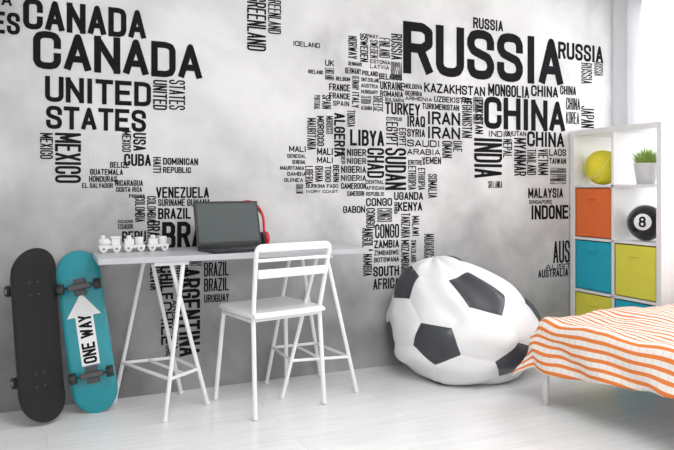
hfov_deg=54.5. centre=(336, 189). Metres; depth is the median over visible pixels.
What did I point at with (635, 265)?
storage box
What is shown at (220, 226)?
laptop
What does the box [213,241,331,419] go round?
desk chair
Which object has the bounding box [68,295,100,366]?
print
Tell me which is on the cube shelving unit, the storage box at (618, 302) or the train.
the storage box at (618, 302)
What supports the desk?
on the floor
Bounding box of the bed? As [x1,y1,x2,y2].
[512,304,673,405]
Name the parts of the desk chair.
leg, seat rail, seat, leg, seat rail, frame, rail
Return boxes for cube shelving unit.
[570,121,673,315]
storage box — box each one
[576,189,610,238]
[576,240,610,293]
[576,291,610,315]
[615,243,655,301]
[615,299,653,307]
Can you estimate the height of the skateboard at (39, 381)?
0.804 m
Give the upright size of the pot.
0.135 m
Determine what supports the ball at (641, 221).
on the cube shelving unit
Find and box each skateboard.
[4,248,65,421]
[55,251,117,412]
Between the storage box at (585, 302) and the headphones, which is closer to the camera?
the headphones
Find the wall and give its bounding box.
[0,0,612,412]
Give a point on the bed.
(630, 347)
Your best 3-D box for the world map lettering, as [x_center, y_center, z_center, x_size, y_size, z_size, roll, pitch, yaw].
[0.036,-0.114,3.963,4.204,2.068,0.001,0,0,-24]
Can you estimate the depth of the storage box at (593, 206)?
4.49 m
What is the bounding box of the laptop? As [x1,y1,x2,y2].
[193,201,261,253]
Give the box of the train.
[98,235,168,252]
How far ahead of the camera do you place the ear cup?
3.61 m
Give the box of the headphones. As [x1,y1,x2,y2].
[244,200,269,243]
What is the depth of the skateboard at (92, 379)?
3.23 m
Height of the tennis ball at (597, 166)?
0.240 m
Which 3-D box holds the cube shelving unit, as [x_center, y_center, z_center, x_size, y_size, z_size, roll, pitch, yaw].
[1.994,0.338,4.405,0.385,1.515,0.760,0,0,-24]
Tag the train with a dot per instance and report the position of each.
(113, 243)
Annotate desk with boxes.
[92,242,368,422]
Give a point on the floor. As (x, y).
(395, 407)
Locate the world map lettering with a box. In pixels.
[0,0,602,356]
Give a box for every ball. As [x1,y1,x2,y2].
[584,150,610,184]
[626,205,655,240]
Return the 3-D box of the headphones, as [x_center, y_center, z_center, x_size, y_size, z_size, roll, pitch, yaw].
[-0.475,0.182,3.595,0.198,0.254,0.095,0,0,-36]
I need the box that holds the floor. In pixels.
[0,363,673,449]
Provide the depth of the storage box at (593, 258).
4.49 m
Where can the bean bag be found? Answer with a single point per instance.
(451, 320)
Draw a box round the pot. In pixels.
[633,163,655,183]
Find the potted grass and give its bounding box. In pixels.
[630,145,655,183]
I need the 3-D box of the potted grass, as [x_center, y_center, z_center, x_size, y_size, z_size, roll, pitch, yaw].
[1.987,-0.168,4.200,0.239,0.262,0.250,0,0,-6]
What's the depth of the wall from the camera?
3.81 m
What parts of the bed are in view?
leg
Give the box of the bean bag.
[386,256,541,384]
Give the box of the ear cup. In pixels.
[263,231,269,243]

